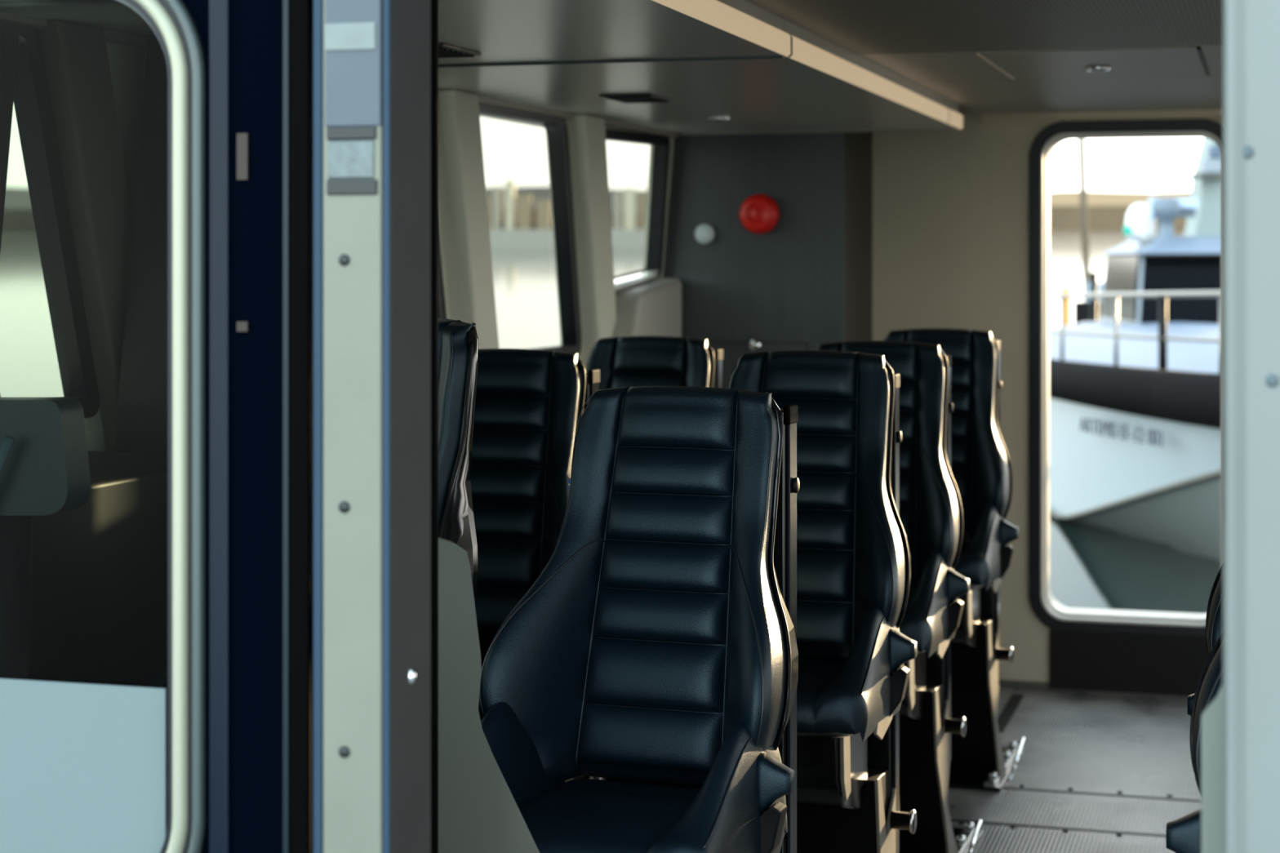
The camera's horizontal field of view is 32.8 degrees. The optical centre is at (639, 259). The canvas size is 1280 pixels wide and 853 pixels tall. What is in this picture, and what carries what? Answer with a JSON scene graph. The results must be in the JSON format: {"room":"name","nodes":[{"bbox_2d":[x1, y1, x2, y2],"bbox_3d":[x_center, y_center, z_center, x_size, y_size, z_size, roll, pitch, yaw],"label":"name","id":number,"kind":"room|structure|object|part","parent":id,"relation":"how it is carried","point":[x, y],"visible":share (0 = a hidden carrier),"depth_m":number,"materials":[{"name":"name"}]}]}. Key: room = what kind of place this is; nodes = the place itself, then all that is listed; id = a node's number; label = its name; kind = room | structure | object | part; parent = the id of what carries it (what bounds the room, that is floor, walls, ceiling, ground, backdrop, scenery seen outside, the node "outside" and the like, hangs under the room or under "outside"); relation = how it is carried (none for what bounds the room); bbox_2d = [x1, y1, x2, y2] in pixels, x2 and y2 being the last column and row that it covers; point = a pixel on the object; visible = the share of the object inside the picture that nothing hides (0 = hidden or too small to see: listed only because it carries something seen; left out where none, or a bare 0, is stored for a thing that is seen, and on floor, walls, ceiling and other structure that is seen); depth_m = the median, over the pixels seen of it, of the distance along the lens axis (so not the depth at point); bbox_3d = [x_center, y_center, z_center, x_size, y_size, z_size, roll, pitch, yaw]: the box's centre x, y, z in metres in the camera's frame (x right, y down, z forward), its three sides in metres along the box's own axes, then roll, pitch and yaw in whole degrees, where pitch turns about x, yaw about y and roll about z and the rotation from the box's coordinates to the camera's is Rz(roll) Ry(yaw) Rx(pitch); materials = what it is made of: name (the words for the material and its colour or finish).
{"room":"ship interior","nodes":[
{"label":"ship interior","id":0,"kind":"room"},
{"bbox_2d":[183,0,313,852],"bbox_3d":[-1.593,0.460,2.781,2.587,2.400,0.050,0,0,16],"label":"door frame","id":1,"kind":"structure","parent":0,"point":[256,26],"depth_m":2.42,"materials":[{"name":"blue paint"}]},
{"bbox_2d":[0,0,208,852],"bbox_3d":[-1.089,0.211,2.636,1.280,1.123,0.088,0,0,16],"label":"window","id":2,"kind":"structure","parent":1,"relation":"in","point":[104,104],"depth_m":2.49,"materials":[{"name":"clear glass"}]},
{"bbox_2d":[208,0,289,852],"bbox_3d":[-0.434,0.460,2.415,0.098,2.400,0.007,0,0,16],"label":"trim","id":3,"kind":"structure","parent":1,"relation":"attached to","point":[219,10],"depth_m":2.42,"materials":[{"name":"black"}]},
{"bbox_2d":[290,0,312,852],"bbox_3d":[-0.372,0.460,2.393,0.024,2.400,0.012,0,0,16],"label":"trim","id":4,"kind":"structure","parent":1,"relation":"attached to","point":[301,11],"depth_m":2.39,"materials":[{"name":"black"}]},
{"bbox_2d":[313,0,431,852],"bbox_3d":[-0.284,0.460,2.330,0.092,2.400,0.124,0,0,16],"label":"trim","id":5,"kind":"structure","parent":1,"relation":"attached to","point":[372,58],"depth_m":2.28,"materials":[{"name":"metal"}]},
{"bbox_3d":[-0.301,-0.105,2.276,0.052,0.040,0.006,0,0,16],"label":"latch plate","id":6,"kind":"part","parent":5,"relation":"part of","materials":[{"name":"silver metal"}]},
{"bbox_3d":[-0.301,0.460,2.278,0.066,2.400,0.006,0,0,16],"label":"post","id":7,"kind":"part","parent":5,"relation":"part of","materials":[{"name":"metal"}]},
{"bbox_3d":[-0.300,-0.229,2.276,0.063,0.179,0.006,0,0,16],"label":"plate","id":8,"kind":"part","parent":5,"relation":"part of","materials":[{"name":"grey metal"}]},
{"bbox_3d":[-0.285,0.460,2.335,0.086,2.400,0.116,0,0,16],"label":"post","id":9,"kind":"part","parent":5,"relation":"part of","materials":[{"name":"metal"}]},
{"bbox_2d":[438,120,674,363],"bbox_3d":[-0.842,0.560,5.286,0.247,2.200,5.297,0,0,19],"label":"wall","id":10,"kind":"structure","parent":0,"point":[643,275],"depth_m":7.51,"materials":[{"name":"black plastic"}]},
{"bbox_2d":[438,231,446,318],"bbox_3d":[-0.679,-0.070,5.543,0.115,0.771,0.980,0,0,19],"label":"window","id":11,"kind":"structure","parent":10,"relation":"in","point":[442,304],"depth_m":5.91,"materials":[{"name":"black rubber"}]},
{"bbox_2d":[438,88,498,349],"bbox_3d":[-0.471,0.204,6.111,0.118,1.312,0.739,0,0,7],"label":"trim","id":12,"kind":"structure","parent":10,"relation":"attached to","point":[462,193],"depth_m":5.92,"materials":[{"name":"beige plastic"}]},
{"bbox_2d":[479,103,582,355],"bbox_3d":[-0.358,-0.070,6.480,0.115,0.771,1.077,0,0,19],"label":"window","id":13,"kind":"structure","parent":10,"relation":"in","point":[526,154],"depth_m":6.58,"materials":[{"name":"clear glass"}]},
{"bbox_2d":[478,96,679,138],"bbox_3d":[-0.714,-0.440,5.285,0.032,0.024,5.157,0,0,19],"label":"trim","id":14,"kind":"structure","parent":10,"relation":"attached to","point":[567,116],"depth_m":6.66,"materials":[{"name":"beige"}]},
{"bbox_2d":[566,113,616,372],"bbox_3d":[-0.142,0.204,7.093,0.110,1.312,0.767,0,0,7],"label":"trim","id":15,"kind":"structure","parent":10,"relation":"attached to","point":[586,132],"depth_m":6.91,"materials":[{"name":"beige plastic"}]},
{"bbox_2d":[604,128,670,288],"bbox_3d":[-0.048,-0.168,7.359,0.094,0.531,0.734,0,0,19],"label":"window","id":16,"kind":"structure","parent":10,"relation":"in","point":[637,163],"depth_m":7.48,"materials":[{"name":"clear glass"}]},
{"bbox_2d":[612,278,681,337],"bbox_3d":[-0.089,0.437,7.269,0.222,0.746,0.971,0,0,16],"label":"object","id":17,"kind":"object","parent":10,"relation":"attached to","point":[653,307],"visible":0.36,"depth_m":7.33,"materials":[{"name":"grey plastic"}]},
{"bbox_2d":[438,0,1222,134],"bbox_3d":[0.997,-0.542,5.126,3.950,0.196,6.000,0,0,16],"label":"ceiling","id":18,"kind":"structure","parent":0,"point":[554,55],"depth_m":5.23,"materials":[{"name":"grey laminate"}]},
{"bbox_2d":[438,43,480,57],"bbox_3d":[-0.448,-0.445,4.639,0.150,0.010,0.225,0,0,16],"label":"ceiling vent","id":19,"kind":"object","parent":18,"relation":"in","point":[445,51],"visible":0.45,"depth_m":4.64,"materials":[{"name":"black metal"}]},
{"bbox_3d":[-0.673,-0.525,3.834,1.366,0.150,2.386,0,0,16],"label":"panel","id":20,"kind":"part","parent":18,"relation":"part of","materials":[{"name":"grey laminate"}]},
{"bbox_2d":[599,93,673,103],"bbox_3d":[-0.009,-0.447,6.027,0.150,0.010,0.225,0,0,16],"label":"ceiling vent","id":21,"kind":"object","parent":18,"relation":"in","point":[642,97],"visible":1,"depth_m":5.97,"materials":[{"name":"black metal"}]},
{"bbox_3d":[0.048,-0.526,6.310,1.366,0.148,2.756,0,0,16],"label":"panel","id":22,"kind":"part","parent":18,"relation":"part of","materials":[{"name":"grey laminate"}]},
{"bbox_2d":[708,115,729,120],"bbox_3d":[0.251,-0.447,6.875,0.068,0.010,0.068,0,0,16],"label":"recessed light","id":23,"kind":"object","parent":18,"relation":"in","point":[716,117],"visible":1,"depth_m":6.85,"materials":[{"name":"silver metal"}]},
{"bbox_2d":[652,0,963,128],"bbox_3d":[0.376,-0.471,4.963,0.017,0.051,5.140,0,0,16],"label":"light strip","id":24,"kind":"object","parent":18,"relation":"attached to","point":[717,14],"visible":1,"depth_m":4.90,"materials":[{"name":"beige plastic"}]},
{"bbox_2d":[652,0,791,56],"bbox_3d":[-0.010,-0.471,3.637,0.017,0.051,2.378,0,0,16],"label":"diffuser","id":25,"kind":"object","parent":24,"relation":"attached to","point":[717,14],"depth_m":4.29,"materials":[{"name":"beige plastic"}]},
{"bbox_2d":[789,34,948,123],"bbox_3d":[0.664,-0.471,5.951,0.017,0.051,2.402,0,0,16],"label":"diffuser","id":26,"kind":"object","parent":24,"relation":"attached to","point":[804,52],"depth_m":5.60,"materials":[{"name":"beige plastic"}]},
{"bbox_3d":[1.296,-0.565,3.711,2.484,0.070,3.250,0,0,16],"label":"panel","id":27,"kind":"part","parent":18,"relation":"part of","materials":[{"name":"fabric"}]},
{"bbox_3d":[1.881,-0.566,5.721,2.484,0.068,0.926,0,0,16],"label":"panel","id":28,"kind":"part","parent":18,"relation":"part of","materials":[{"name":"brown"}]},
{"bbox_3d":[2.252,-0.566,6.993,2.484,0.068,1.712,0,0,16],"label":"panel","id":29,"kind":"part","parent":18,"relation":"part of","materials":[{"name":"brown"}]},
{"bbox_2d":[975,46,1208,79],"bbox_3d":[1.238,-0.528,5.875,0.556,0.010,0.802,0,0,16],"label":"ceiling hatch","id":30,"kind":"object","parent":18,"relation":"attached to","point":[1167,60],"visible":1,"depth_m":5.80,"materials":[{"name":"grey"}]},
{"bbox_2d":[1085,66,1110,71],"bbox_3d":[1.254,-0.523,5.955,0.068,0.010,0.068,0,0,16],"label":"recessed light","id":31,"kind":"object","parent":30,"relation":"attached to","point":[1089,68],"visible":1,"depth_m":5.93,"materials":[{"name":"silver metal"}]},
{"bbox_2d":[599,685,1200,852],"bbox_3d":[0.915,1.578,5.202,4.050,0.044,6.100,0,0,16],"label":"floor","id":32,"kind":"structure","parent":0,"point":[1097,771],"depth_m":6.52,"materials":[{"name":"black metal"}]},
{"bbox_2d":[431,0,438,852],"bbox_3d":[-0.285,0.555,2.714,0.069,2.010,0.012,0,0,16],"label":"trim","id":33,"kind":"structure","parent":32,"relation":"on","point":[434,3],"depth_m":2.70,"materials":[{"name":"black"}]},
{"bbox_2d":[438,318,478,604],"bbox_3d":[-0.555,0.831,3.688,0.500,1.458,0.532,0,0,-31],"label":"seat","id":34,"kind":"object","parent":32,"relation":"on","point":[458,340],"visible":0.13,"depth_m":3.64,"materials":[{"name":"black leather"}]},
{"bbox_3d":[-0.324,0.410,3.602,0.028,0.546,0.146,0,0,29],"label":"edge trim","id":35,"kind":"part","parent":34,"relation":"part of","materials":[{"name":"black"}]},
{"bbox_3d":[-0.456,0.421,3.747,0.244,0.638,0.467,0,0,-31],"label":"backrest","id":36,"kind":"part","parent":34,"relation":"part of","materials":[{"name":"black leather"}]},
{"bbox_2d":[438,537,539,852],"bbox_3d":[-0.208,0.980,2.982,0.342,1.234,0.030,0,0,16],"label":"panel","id":37,"kind":"object","parent":32,"relation":"on","point":[478,812],"visible":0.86,"depth_m":2.98,"materials":[{"name":"grey plastic"}]},
{"bbox_2d":[471,348,599,782],"bbox_3d":[-0.271,0.875,4.702,0.532,1.370,1.162,0,0,18],"label":"seat","id":38,"kind":"object","parent":32,"relation":"on","point":[529,403],"visible":0.22,"depth_m":4.57,"materials":[{"name":"black leather"}]},
{"bbox_2d":[478,644,490,714],"bbox_3d":[-0.386,0.774,4.342,0.446,0.228,0.407,0,0,18],"label":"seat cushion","id":39,"kind":"object","parent":38,"relation":"on","point":[483,647],"depth_m":4.39,"materials":[{"name":"black leather"}]},
{"bbox_3d":[-0.320,0.495,4.550,0.467,0.610,0.326,0,0,18],"label":"backrest","id":40,"kind":"part","parent":38,"relation":"part of","materials":[{"name":"black leather"}]},
{"bbox_3d":[-0.106,1.289,4.713,0.007,0.517,0.359,0,0,18],"label":"pedestal plate","id":41,"kind":"part","parent":38,"relation":"part of","materials":[{"name":"metal"}]},
{"bbox_3d":[-0.133,0.486,4.526,0.044,0.523,0.215,0,0,-3],"label":"edge trim","id":42,"kind":"part","parent":38,"relation":"part of","materials":[{"name":"black"}]},
{"bbox_3d":[-0.098,0.760,4.737,0.006,1.000,0.042,0,0,18],"label":"guide rail","id":43,"kind":"part","parent":38,"relation":"part of","materials":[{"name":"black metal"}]},
{"bbox_2d":[479,386,799,852],"bbox_3d":[0.075,0.882,3.549,0.532,1.356,1.162,0,0,20],"label":"seat","id":44,"kind":"object","parent":32,"relation":"on","point":[654,653],"visible":0.93,"depth_m":3.40,"materials":[{"name":"black leather"}]},
{"bbox_3d":[-0.014,0.860,3.626,0.040,0.080,0.060,0,0,20],"label":"carriage arm","id":45,"kind":"part","parent":44,"relation":"part of","materials":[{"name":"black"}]},
{"bbox_2d":[480,702,787,852],"bbox_3d":[-0.055,0.788,3.195,0.446,0.228,0.407,0,0,20],"label":"seat cushion","id":46,"kind":"object","parent":44,"relation":"on","point":[727,749],"depth_m":3.27,"materials":[{"name":"black leather"}]},
{"bbox_3d":[0.191,0.847,3.193,0.039,0.101,0.048,0,0,20],"label":"lever","id":47,"kind":"part","parent":44,"relation":"part of","materials":[{"name":"black"}]},
{"bbox_3d":[0.206,0.500,3.368,0.044,0.523,0.215,0,0,0],"label":"edge trim","id":48,"kind":"part","parent":44,"relation":"part of","materials":[{"name":"black"}]},
{"bbox_3d":[0.250,0.760,3.577,0.006,1.000,0.042,0,0,20],"label":"guide rail","id":49,"kind":"part","parent":44,"relation":"part of","materials":[{"name":"metal"}]},
{"bbox_2d":[586,335,723,781],"bbox_3d":[0.039,0.880,5.778,0.532,1.360,1.162,0,0,18],"label":"seat","id":50,"kind":"object","parent":32,"relation":"on","point":[635,361],"visible":0.11,"depth_m":5.71,"materials":[{"name":"black leather"}]},
{"bbox_3d":[-0.010,0.505,5.626,0.467,0.610,0.326,0,0,18],"label":"backrest","id":51,"kind":"part","parent":50,"relation":"part of","materials":[{"name":"black leather"}]},
{"bbox_3d":[0.177,0.496,5.603,0.044,0.523,0.215,0,0,-3],"label":"edge trim","id":52,"kind":"part","parent":50,"relation":"part of","materials":[{"name":"black"}]},
{"bbox_3d":[0.212,0.760,5.813,0.006,1.000,0.042,0,0,18],"label":"guide rail","id":53,"kind":"part","parent":50,"relation":"part of","materials":[{"name":"black metal"}]},
{"bbox_2d":[662,131,872,388],"bbox_3d":[0.451,0.482,7.921,0.689,2.155,0.608,0,0,16],"label":"wall","id":54,"kind":"structure","parent":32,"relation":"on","point":[805,282],"depth_m":7.67,"materials":[{"name":"grey paint"}]},
{"bbox_3d":[0.228,-0.092,7.694,0.072,0.072,0.036,0,0,16],"label":"wall button","id":55,"kind":"part","parent":54,"relation":"part of","materials":[{"name":"white plastic"}]},
{"bbox_3d":[0.405,0.298,7.641,0.048,0.048,0.043,0,0,16],"label":"latch knob","id":56,"kind":"part","parent":54,"relation":"part of","materials":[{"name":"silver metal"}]},
{"bbox_3d":[0.329,0.886,7.693,0.533,1.187,0.015,0,0,16],"label":"door","id":57,"kind":"part","parent":54,"relation":"part of","materials":[{"name":"grey wood"}]},
{"bbox_2d":[739,194,779,233],"bbox_3d":[0.417,-0.162,7.624,0.140,0.140,0.065,0,0,16],"label":"fire alarm","id":58,"kind":"object","parent":54,"relation":"attached to","point":[758,213],"visible":1,"depth_m":7.60,"materials":[{"name":"red plastic"}]},
{"bbox_3d":[0.649,0.885,7.599,0.127,1.191,0.016,0,0,16],"label":"panel","id":59,"kind":"part","parent":54,"relation":"part of","materials":[{"name":"grey wood"}]},
{"bbox_2d":[728,350,917,852],"bbox_3d":[0.363,0.873,4.518,0.532,1.374,1.162,0,0,18],"label":"seat","id":60,"kind":"object","parent":32,"relation":"on","point":[854,557],"visible":0.51,"depth_m":4.35,"materials":[{"name":"black leather"}]},
{"bbox_3d":[0.314,0.491,4.365,0.467,0.610,0.326,0,0,18],"label":"backrest","id":61,"kind":"part","parent":60,"relation":"part of","materials":[{"name":"black leather"}]},
{"bbox_2d":[796,603,903,742],"bbox_3d":[0.248,0.770,4.158,0.446,0.228,0.407,0,0,18],"label":"seat cushion","id":62,"kind":"object","parent":60,"relation":"on","point":[862,694],"depth_m":4.09,"materials":[{"name":"black leather"}]},
{"bbox_3d":[0.527,1.289,4.529,0.007,0.517,0.359,0,0,18],"label":"pedestal plate","id":63,"kind":"part","parent":60,"relation":"part of","materials":[{"name":"metal"}]},
{"bbox_3d":[0.536,0.760,4.553,0.006,1.000,0.042,0,0,18],"label":"guide rail","id":64,"kind":"part","parent":60,"relation":"part of","materials":[{"name":"black metal"}]},
{"bbox_3d":[0.501,0.482,4.342,0.044,0.523,0.215,0,0,-3],"label":"edge trim","id":65,"kind":"part","parent":60,"relation":"part of","materials":[{"name":"black"}]},
{"bbox_3d":[0.494,0.829,4.167,0.039,0.101,0.048,0,0,18],"label":"lever","id":66,"kind":"part","parent":60,"relation":"part of","materials":[{"name":"black plastic"}]},
{"bbox_2d":[816,340,983,852],"bbox_3d":[0.601,0.880,5.427,0.532,1.360,1.162,0,0,18],"label":"seat","id":67,"kind":"object","parent":32,"relation":"on","point":[931,509],"visible":0.36,"depth_m":5.30,"materials":[{"name":"black leather"}]},
{"bbox_3d":[0.553,0.505,5.275,0.467,0.610,0.326,0,0,18],"label":"backrest","id":68,"kind":"part","parent":67,"relation":"part of","materials":[{"name":"black leather"}]},
{"bbox_2d":[899,547,957,657],"bbox_3d":[0.486,0.784,5.067,0.446,0.228,0.407,0,0,18],"label":"seat cushion","id":69,"kind":"object","parent":67,"relation":"on","point":[930,619],"depth_m":4.98,"materials":[{"name":"black leather"}]},
{"bbox_3d":[0.766,1.289,5.438,0.007,0.517,0.359,0,0,18],"label":"pedestal plate","id":70,"kind":"part","parent":67,"relation":"part of","materials":[{"name":"metal"}]},
{"bbox_3d":[0.774,0.760,5.462,0.006,1.000,0.042,0,0,18],"label":"guide rail","id":71,"kind":"part","parent":67,"relation":"part of","materials":[{"name":"black metal"}]},
{"bbox_3d":[0.739,0.496,5.252,0.044,0.523,0.215,0,0,-3],"label":"edge trim","id":72,"kind":"part","parent":67,"relation":"part of","materials":[{"name":"black"}]},
{"bbox_3d":[0.733,0.843,5.077,0.039,0.101,0.048,0,0,18],"label":"lever","id":73,"kind":"part","parent":67,"relation":"part of","materials":[{"name":"black"}]},
{"bbox_3d":[0.690,1.553,5.704,0.340,0.014,0.540,0,0,18],"label":"plate","id":74,"kind":"part","parent":67,"relation":"part of","materials":[{"name":"black plastic"}]},
{"bbox_3d":[0.842,1.494,5.541,0.016,0.083,0.244,0,0,21],"label":"slide lever","id":75,"kind":"part","parent":67,"relation":"part of","materials":[{"name":"silver metal"}]},
{"bbox_2d":[884,328,1026,792],"bbox_3d":[0.886,0.880,6.407,0.532,1.360,1.162,0,0,18],"label":"seat","id":76,"kind":"object","parent":32,"relation":"on","point":[981,471],"visible":0.42,"depth_m":6.29,"materials":[{"name":"black leather"}]},
{"bbox_3d":[0.838,0.505,6.254,0.467,0.610,0.326,0,0,18],"label":"backrest","id":77,"kind":"part","parent":76,"relation":"part of","materials":[{"name":"black leather"}]},
{"bbox_2d":[953,501,1008,591],"bbox_3d":[0.771,0.784,6.047,0.446,0.228,0.407,0,0,18],"label":"seat cushion","id":78,"kind":"object","parent":76,"relation":"on","point":[984,561],"depth_m":5.96,"materials":[{"name":"black leather"}]},
{"bbox_3d":[0.975,1.553,6.684,0.340,0.014,0.540,0,0,18],"label":"plate","id":79,"kind":"part","parent":76,"relation":"part of","materials":[{"name":"black plastic"}]},
{"bbox_3d":[1.051,1.289,6.418,0.007,0.517,0.359,0,0,18],"label":"pedestal plate","id":80,"kind":"part","parent":76,"relation":"part of","materials":[{"name":"metal"}]},
{"bbox_3d":[1.059,0.760,6.441,0.006,1.000,0.042,0,0,18],"label":"guide rail","id":81,"kind":"part","parent":76,"relation":"part of","materials":[{"name":"black metal"}]},
{"bbox_3d":[1.024,0.496,6.231,0.044,0.523,0.215,0,0,-3],"label":"edge trim","id":82,"kind":"part","parent":76,"relation":"part of","materials":[{"name":"black"}]},
{"bbox_3d":[1.018,0.843,6.056,0.039,0.101,0.048,0,0,18],"label":"lever","id":83,"kind":"part","parent":76,"relation":"part of","materials":[{"name":"black plastic"}]},
{"bbox_3d":[1.127,1.494,6.520,0.016,0.083,0.244,0,0,21],"label":"slide lever","id":84,"kind":"part","parent":76,"relation":"part of","materials":[{"name":"silver metal"}]},
{"bbox_2d":[997,693,1023,732],"bbox_3d":[1.267,1.557,7.495,0.040,0.006,0.620,0,0,16],"label":"rail","id":85,"kind":"object","parent":32,"relation":"on","point":[1009,709],"visible":0.76,"depth_m":7.49,"materials":[{"name":"black metal"}]},
{"bbox_2d":[1165,631,1222,852],"bbox_3d":[1.035,0.882,3.093,0.532,1.356,1.162,0,0,16],"label":"seat","id":86,"kind":"object","parent":32,"relation":"on","point":[1183,834],"visible":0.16,"depth_m":2.87,"materials":[{"name":"black leather"}]},
{"bbox_3d":[0.823,0.500,3.024,0.044,0.523,0.215,0,0,37],"label":"edge trim","id":87,"kind":"part","parent":86,"relation":"part of","materials":[{"name":"black leather"}]},
{"bbox_3d":[0.991,0.509,2.939,0.467,0.610,0.326,0,0,16],"label":"backrest","id":88,"kind":"part","parent":86,"relation":"part of","materials":[{"name":"black leather"}]},
{"bbox_2d":[1187,564,1222,715],"bbox_3d":[1.276,0.882,3.939,0.532,1.356,1.162,0,0,16],"label":"seat","id":89,"kind":"object","parent":32,"relation":"on","point":[1214,619],"visible":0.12,"depth_m":3.72,"materials":[{"name":"black leather"}]},
{"bbox_3d":[1.064,0.500,3.871,0.044,0.523,0.215,0,0,37],"label":"edge trim","id":90,"kind":"part","parent":89,"relation":"part of","materials":[{"name":"black"}]},
{"bbox_3d":[1.232,0.509,3.786,0.467,0.610,0.326,0,0,16],"label":"backrest","id":91,"kind":"part","parent":89,"relation":"part of","materials":[{"name":"black leather"}]},
{"bbox_2d":[872,104,1048,682],"bbox_3d":[1.882,0.490,7.862,3.480,2.180,0.070,0,0,16],"label":"wall","id":92,"kind":"structure","parent":0,"point":[950,208],"depth_m":8.02,"materials":[{"name":"beige paint"}]},
{"bbox_2d":[978,109,1222,132],"bbox_3d":[2.397,-0.502,7.629,2.400,0.065,0.090,0,0,16],"label":"trim","id":93,"kind":"structure","parent":92,"relation":"attached to","point":[1020,122],"depth_m":7.88,"materials":[{"name":"beige paint"}]},
{"bbox_2d":[999,628,1208,696],"bbox_3d":[2.179,1.452,7.729,2.734,0.217,0.020,0,0,16],"label":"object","id":94,"kind":"structure","parent":92,"relation":"attached to","point":[1166,664],"depth_m":7.85,"materials":[{"name":"black"}]},
{"bbox_2d":[1028,118,1222,636],"bbox_3d":[1.809,0.425,7.966,0.739,1.860,0.264,0,0,16],"label":"window","id":95,"kind":"structure","parent":92,"relation":"in","point":[1051,613],"depth_m":7.94,"materials":[{"name":"black rubber"}]},
{"label":"outside","id":96,"kind":"structure","parent":0,"visible":0},
{"bbox_2d":[614,230,1221,613],"bbox_3d":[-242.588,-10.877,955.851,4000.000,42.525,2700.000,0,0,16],"label":"harbour water","id":97,"kind":"structure","parent":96,"point":[1091,566],"depth_m":16.24,"materials":[{"name":"grey liquid"}]},
{"bbox_2d":[1077,138,1090,301],"bbox_3d":[12.270,-0.532,60.000,0.432,6.202,0.200,0,0,0],"label":"mooring pole","id":98,"kind":"object","parent":97,"relation":"in","point":[1081,142],"visible":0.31,"depth_m":59.92,"materials":[{"name":"brown wood"}]},
{"bbox_2d":[1090,271,1097,321],"bbox_3d":[5.845,1.611,28.000,0.104,2.915,0.090,0,0,16],"label":"mooring pole","id":99,"kind":"object","parent":97,"relation":"in","point":[1094,301],"visible":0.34,"depth_m":27.96,"materials":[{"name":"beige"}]},
{"bbox_2d":[1049,137,1221,561],"bbox_3d":[4.996,0.643,17.438,3.857,4.104,13.769,0,0,4],"label":"moored boat","id":100,"kind":"object","parent":97,"relation":"on","point":[1135,391],"visible":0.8,"depth_m":16.66,"materials":[{"name":"grey paint"}]},
{"bbox_3d":[3.502,0.634,18.055,0.030,0.670,0.030,0,0,39],"label":"rail post","id":101,"kind":"part","parent":100,"relation":"part of","materials":[{"name":"silver metal"}]},
{"bbox_3d":[3.540,0.596,16.181,0.030,0.670,0.030,0,0,-6],"label":"rail post","id":102,"kind":"part","parent":100,"relation":"part of","materials":[{"name":"silver metal"}]},
{"bbox_3d":[3.801,1.626,17.861,0.609,1.136,13.098,0,0,-2],"label":"spray rail","id":103,"kind":"part","parent":100,"relation":"part of","materials":[{"name":"grey"}]},
{"bbox_3d":[3.713,0.601,18.160,0.482,0.277,12.507,0,0,-1],"label":"guard rail","id":104,"kind":"part","parent":100,"relation":"part of","materials":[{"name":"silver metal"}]},
{"bbox_3d":[3.713,0.301,18.160,0.498,0.292,12.509,0,0,-1],"label":"guard rail","id":105,"kind":"part","parent":100,"relation":"part of","materials":[{"name":"silver metal"}]},
{"bbox_3d":[5.052,-0.229,22.200,0.176,0.165,0.030,0,0,0],"label":"sidelight arm","id":106,"kind":"part","parent":100,"relation":"part of","materials":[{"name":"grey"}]},
{"bbox_3d":[3.611,0.574,15.037,0.055,0.670,0.055,0,0,39],"label":"rail post","id":107,"kind":"part","parent":100,"relation":"part of","materials":[{"name":"black"}]},
{"bbox_3d":[3.723,0.552,13.940,0.030,0.670,0.030,0,0,39],"label":"rail post","id":108,"kind":"part","parent":100,"relation":"part of","materials":[{"name":"silver metal"}]},
{"bbox_3d":[6.584,1.726,30.000,6.311,1.022,4.473,0,0,16],"label":"pontoon","id":109,"kind":"object","parent":97,"relation":"on","visible":0},
{"bbox_2d":[1060,287,1071,325],"bbox_3d":[5.865,0.795,30.000,0.140,0.840,0.140,0,0,16],"label":"marker post","id":110,"kind":"object","parent":109,"relation":"on","point":[1063,290],"visible":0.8,"depth_m":29.93,"materials":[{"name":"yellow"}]},
{"bbox_2d":[1074,301,1102,324],"bbox_3d":[6.408,0.898,30.432,0.640,0.633,0.350,0,0,16],"label":"equipment box","id":111,"kind":"object","parent":109,"relation":"on","point":[1082,308],"visible":0.24,"depth_m":30.32,"materials":[{"name":"black"}]},
{"bbox_2d":[1085,281,1103,301],"bbox_3d":[6.659,0.762,31.090,0.540,0.905,0.500,0,0,16],"label":"base cabinet","id":112,"kind":"object","parent":109,"relation":"on","point":[1100,284],"visible":0.2,"depth_m":30.88,"materials":[{"name":"white"}]},
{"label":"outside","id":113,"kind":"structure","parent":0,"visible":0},
{"bbox_2d":[1049,205,1186,230],"bbox_3d":[230.400,-17.664,915.000,310.836,9.672,116.819,0,0,16],"label":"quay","id":114,"kind":"object","parent":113,"point":[1061,217],"visible":0.22,"depth_m":900.05,"materials":[{"name":"beige concrete"}]},
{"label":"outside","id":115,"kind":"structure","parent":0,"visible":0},
{"bbox_2d":[1049,190,1191,205],"bbox_3d":[332.800,-30.104,1360.000,470.407,24.942,242.352,0,0,16],"label":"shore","id":116,"kind":"structure","parent":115,"point":[1064,197],"depth_m":1300.01,"materials":[{"name":"beige"}]},
{"bbox_3d":[2.406,0.460,1.617,3.284,2.400,0.050,0,0,16],"label":"wall","id":117,"kind":"structure","parent":0,"visible":0},
{"bbox_2d":[1200,0,1279,852],"bbox_3d":[0.666,0.460,2.004,0.293,2.400,0.120,0,0,16],"label":"trim","id":118,"kind":"structure","parent":117,"relation":"attached to","point":[1240,728],"depth_m":1.98,"materials":[{"name":"paint"}]},
{"bbox_3d":[0.553,0.521,2.089,0.028,0.229,0.020,0,0,16],"label":"strike plate","id":119,"kind":"part","parent":118,"relation":"part of","materials":[{"name":"grey paint"}]}
]}

